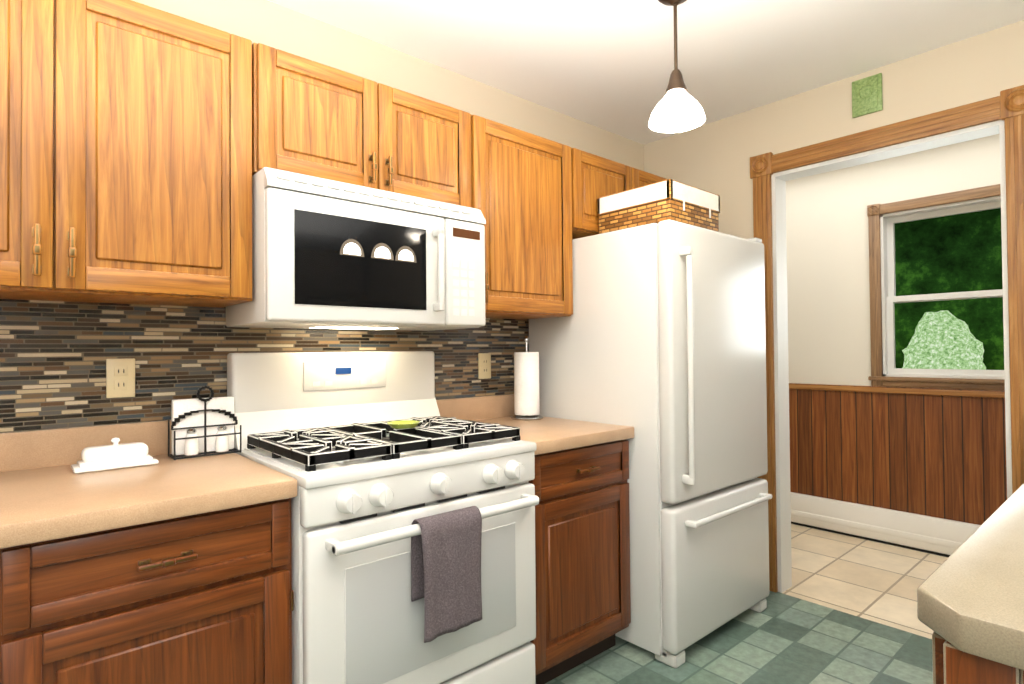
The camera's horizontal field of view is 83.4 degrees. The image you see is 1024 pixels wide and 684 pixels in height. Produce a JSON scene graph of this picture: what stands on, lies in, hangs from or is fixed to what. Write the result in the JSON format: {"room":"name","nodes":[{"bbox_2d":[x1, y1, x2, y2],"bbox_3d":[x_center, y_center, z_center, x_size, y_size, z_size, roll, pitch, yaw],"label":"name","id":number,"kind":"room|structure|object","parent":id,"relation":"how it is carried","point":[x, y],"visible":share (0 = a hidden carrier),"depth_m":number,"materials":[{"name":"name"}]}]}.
{"room":"kitchen","nodes":[
{"label":"kitchen","id":0,"kind":"room"},
{"bbox_2d":[0,420,171,471],"bbox_3d":[-1.831,0.294,1.110,2.356,0.107,0.020,0,-1,-41],"label":"backsplash","id":1,"kind":"structure","parent":0,"relation":"attached to","point":[35,448],"depth_m":1.61,"materials":[{"name":"beige laminate"}]},
{"bbox_2d":[132,0,643,170],"bbox_3d":[-1.300,0.026,1.691,5.760,2.460,0.120,0,-1,-41],"label":"wall","id":2,"kind":"structure","parent":0,"point":[273,25],"depth_m":2.34,"materials":[{"name":"paint"}]},
{"bbox_2d":[0,0,259,307],"bbox_3d":[-1.196,-0.498,1.486,0.908,0.760,0.338,0,-1,-41],"label":"upper cabinet","id":3,"kind":"object","parent":2,"relation":"attached to","point":[141,145],"depth_m":1.46,"materials":[{"name":"brown wood"}]},
{"bbox_2d":[0,299,528,432],"bbox_3d":[-1.347,0.115,1.562,5.280,0.520,0.008,0,-1,-41],"label":"backsplash","id":4,"kind":"structure","parent":2,"relation":"attached to","point":[54,355],"depth_m":1.77,"materials":[{"name":"multicoloured tile"}]},
{"bbox_2d":[106,358,134,397],"bbox_3d":[-1.163,0.107,1.710,0.072,0.116,0.008,0,-1,-41],"label":"electrical outlet","id":5,"kind":"object","parent":4,"relation":"attached to","point":[120,378],"visible":1,"depth_m":1.71,"materials":[{"name":"beige plastic"}]},
{"bbox_2d":[478,353,490,378],"bbox_3d":[-0.124,0.110,2.625,0.072,0.116,0.008,0,-1,-41],"label":"electrical outlet","id":6,"kind":"object","parent":4,"relation":"attached to","point":[484,365],"visible":1,"depth_m":2.62,"materials":[{"name":"beige plastic"}]},
{"bbox_2d":[260,43,475,207],"bbox_3d":[-0.558,-0.685,2.052,0.785,0.380,0.338,0,-1,-41],"label":"upper cabinet","id":7,"kind":"object","parent":2,"relation":"attached to","point":[317,119],"depth_m":1.89,"materials":[{"name":"brown wood"}]},
{"bbox_2d":[226,167,485,330],"bbox_3d":[-0.509,-0.272,1.994,0.779,0.445,0.460,0,-1,-41],"label":"microwave","id":8,"kind":"object","parent":7,"relation":"attached to","point":[329,254],"visible":1,"depth_m":1.79,"materials":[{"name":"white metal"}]},
{"bbox_2d":[476,115,579,318],"bbox_3d":[-0.048,-0.493,2.497,0.560,0.760,0.338,0,-1,-41],"label":"upper cabinet","id":9,"kind":"object","parent":2,"relation":"attached to","point":[526,182],"depth_m":2.37,"materials":[{"name":"brown wood"}]},
{"bbox_2d":[576,149,635,237],"bbox_3d":[0.324,-0.687,2.829,0.434,0.370,0.338,0,-1,-41],"label":"upper cabinet","id":10,"kind":"object","parent":2,"relation":"attached to","point":[596,176],"depth_m":2.66,"materials":[{"name":"brown wood"}]},
{"bbox_2d":[267,0,1023,144],"bbox_3d":[0.471,-1.285,0.640,7.020,0.100,5.040,0,-1,-41],"label":"ceiling","id":11,"kind":"structure","parent":0,"point":[607,65],"depth_m":2.31,"materials":[{"name":"paint"}]},
{"bbox_2d":[648,0,705,132],"bbox_3d":[0.566,-0.985,1.984,0.190,0.458,0.190,0,-1,-41],"label":"pendant lamp","id":12,"kind":"object","parent":11,"relation":"hanging from","point":[678,108],"visible":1,"depth_m":1.98,"materials":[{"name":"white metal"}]},
{"bbox_2d":[545,524,947,683],"bbox_3d":[0.493,1.255,0.603,7.020,0.060,5.040,0,-1,-41],"label":"floor","id":13,"kind":"structure","parent":0,"point":[781,638],"depth_m":2.43,"materials":[{"name":"tile"}]},
{"bbox_2d":[0,552,3,683],"bbox_3d":[-1.371,0.817,1.102,0.560,0.863,0.638,0,-1,-41],"label":"base cabinet","id":14,"kind":"object","parent":13,"relation":"on","point":[1,553],"depth_m":1.06,"materials":[{"name":"brown wood"}]},
{"bbox_2d":[4,500,293,683],"bbox_3d":[-0.953,0.819,1.471,0.555,0.863,0.638,0,-1,-41],"label":"base cabinet","id":15,"kind":"object","parent":13,"relation":"on","point":[166,569],"depth_m":1.23,"materials":[{"name":"brown wood"}]},
{"bbox_2d":[0,451,296,551],"bbox_3d":[-1.622,0.360,0.873,2.356,0.045,0.650,0,-1,-41],"label":"countertop","id":16,"kind":"structure","parent":15,"relation":"on","point":[48,505],"depth_m":1.30,"materials":[{"name":"beige laminate"}]},
{"bbox_2d":[71,437,158,473],"bbox_3d":[-1.091,0.302,1.582,0.190,0.079,0.104,0,-1,-41],"label":"butter dish","id":17,"kind":"object","parent":16,"relation":"on","point":[115,455],"visible":1,"depth_m":1.55,"materials":[{"name":"white ceramic"}]},
{"bbox_2d":[168,386,241,459],"bbox_3d":[-0.936,0.238,1.753,0.185,0.209,0.085,0,-1,-41],"label":"caddy","id":18,"kind":"object","parent":16,"relation":"on","point":[199,425],"visible":1,"depth_m":1.75,"materials":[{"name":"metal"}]},
{"bbox_2d":[227,351,538,683],"bbox_3d":[-0.398,0.641,1.863,0.779,1.220,0.754,0,-1,-41],"label":"stove","id":19,"kind":"object","parent":13,"relation":"on","point":[413,536],"visible":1,"depth_m":1.64,"materials":[{"name":"white metal"}]},
{"bbox_2d":[411,506,481,642],"bbox_3d":[-0.176,0.635,1.600,0.200,0.317,0.067,0,-1,-41],"label":"dish towel","id":20,"kind":"object","parent":19,"relation":"hanging from","point":[446,547],"depth_m":1.57,"materials":[{"name":"fabric"}]},
{"bbox_2d":[436,394,633,683],"bbox_3d":[0.073,0.748,2.353,0.562,1.012,0.674,0,-1,-41],"label":"base cabinet","id":21,"kind":"object","parent":13,"relation":"on","point":[582,551],"visible":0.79,"depth_m":2.14,"materials":[{"name":"brown wood"}]},
{"bbox_2d":[436,394,633,454],"bbox_3d":[0.067,0.316,2.362,0.562,0.147,0.650,0,-1,-41],"label":"countertop","id":22,"kind":"structure","parent":21,"relation":"on","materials":[{"name":"laminate"}]},
{"bbox_2d":[511,336,542,419],"bbox_3d":[0.067,0.159,2.605,0.148,0.375,0.148,0,-1,-41],"label":"paper towel holder","id":23,"kind":"object","parent":22,"relation":"on","point":[526,386],"visible":1,"depth_m":2.56,"materials":[{"name":"white paper"}]},
{"bbox_2d":[529,220,771,667],"bbox_3d":[0.661,0.385,2.724,0.794,1.738,0.850,0,-1,-41],"label":"refrigerator","id":24,"kind":"object","parent":13,"relation":"on","point":[656,339],"visible":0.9,"depth_m":2.35,"materials":[{"name":"white metal"}]},
{"bbox_2d":[597,179,719,233],"bbox_3d":[0.672,-0.568,2.632,0.402,0.198,0.396,0,-1,-41],"label":"wicker basket","id":25,"kind":"object","parent":24,"relation":"on","point":[667,199],"visible":0.79,"depth_m":2.48,"materials":[{"name":"brown wicker"}]},
{"bbox_2d":[917,527,1023,683],"bbox_3d":[0.925,0.790,0.631,0.528,0.863,0.655,0,-1,-41],"label":"kitchen counter","id":26,"kind":"object","parent":13,"relation":"on","point":[970,600],"depth_m":0.69,"materials":[{"name":"laminate"}]},
{"bbox_2d":[997,495,1023,534],"bbox_3d":[1.310,0.792,0.971,0.500,0.863,0.655,0,-1,-41],"label":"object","id":27,"kind":"object","parent":13,"relation":"on","point":[1014,521],"depth_m":1.02,"materials":[{"name":"laminate"}]},
{"bbox_2d":[644,20,1023,581],"bbox_3d":[2.125,0.002,2.069,0.120,2.460,5.040,0,-1,-41],"label":"wall","id":28,"kind":"structure","parent":0,"point":[714,157],"depth_m":2.73,"materials":[{"name":"paint"}]},
{"bbox_2d":[636,169,666,187],"bbox_3d":[0.650,-0.685,3.116,0.434,0.370,0.338,0,-1,-41],"label":"upper cabinet","id":29,"kind":"object","parent":28,"relation":"attached to","point":[643,178],"depth_m":2.92,"materials":[{"name":"brown wood"}]},
{"bbox_2d":[852,73,882,117],"bbox_3d":[1.587,-1.104,2.573,0.025,0.165,0.120,0,-1,-41],"label":"plaque","id":30,"kind":"object","parent":28,"relation":"attached to","point":[866,95],"visible":1,"depth_m":2.56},
{"bbox_2d":[750,85,1023,592],"bbox_3d":[1.659,0.141,2.586,0.176,2.205,1.105,0,-1,-41],"label":"door frame","id":31,"kind":"structure","parent":28,"relation":"attached to","point":[1005,108],"depth_m":2.58,"materials":[{"name":"brown wood"}]},
{"bbox_2d":[786,134,1000,390],"bbox_3d":[2.542,0.019,3.502,0.120,2.460,3.440,0,-1,-41],"label":"wall","id":32,"kind":"structure","parent":0,"point":[828,285],"depth_m":3.81,"materials":[{"name":"paint"}]},
{"bbox_2d":[789,383,1006,524],"bbox_3d":[2.491,0.763,3.441,0.032,0.972,3.200,0,-1,-41],"label":"wainscot","id":33,"kind":"structure","parent":32,"relation":"attached to","point":[936,452],"depth_m":3.54,"materials":[{"name":"brown wood"}]},
{"bbox_2d":[790,492,980,556],"bbox_3d":[2.472,1.144,3.416,0.060,0.210,3.180,0,-1,-41],"label":"baseboard heater","id":34,"kind":"object","parent":33,"relation":"attached to","point":[932,535],"visible":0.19,"depth_m":3.57,"materials":[{"name":"white metal"}]},
{"bbox_2d":[867,184,1004,390],"bbox_3d":[2.612,-0.304,3.392,0.162,1.155,0.874,0,-1,-41],"label":"window","id":35,"kind":"structure","parent":32,"relation":"in","point":[882,272],"depth_m":3.57,"materials":[{"name":"white wood"}]},
{"label":"outside","id":36,"kind":"structure","parent":0,"visible":0},
{"bbox_2d":[894,208,1003,369],"bbox_3d":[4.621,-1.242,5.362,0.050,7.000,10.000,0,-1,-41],"label":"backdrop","id":37,"kind":"structure","parent":36,"point":[954,253],"depth_m":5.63,"materials":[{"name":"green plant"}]},
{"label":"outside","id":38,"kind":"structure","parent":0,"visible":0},
{"bbox_2d":[902,310,985,369],"bbox_3d":[3.479,0.501,4.642,0.828,1.511,0.939,0,-1,-41],"label":"bush","id":39,"kind":"object","parent":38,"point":[944,339],"visible":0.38,"depth_m":4.49,"materials":[{"name":"green plant"}]}
]}

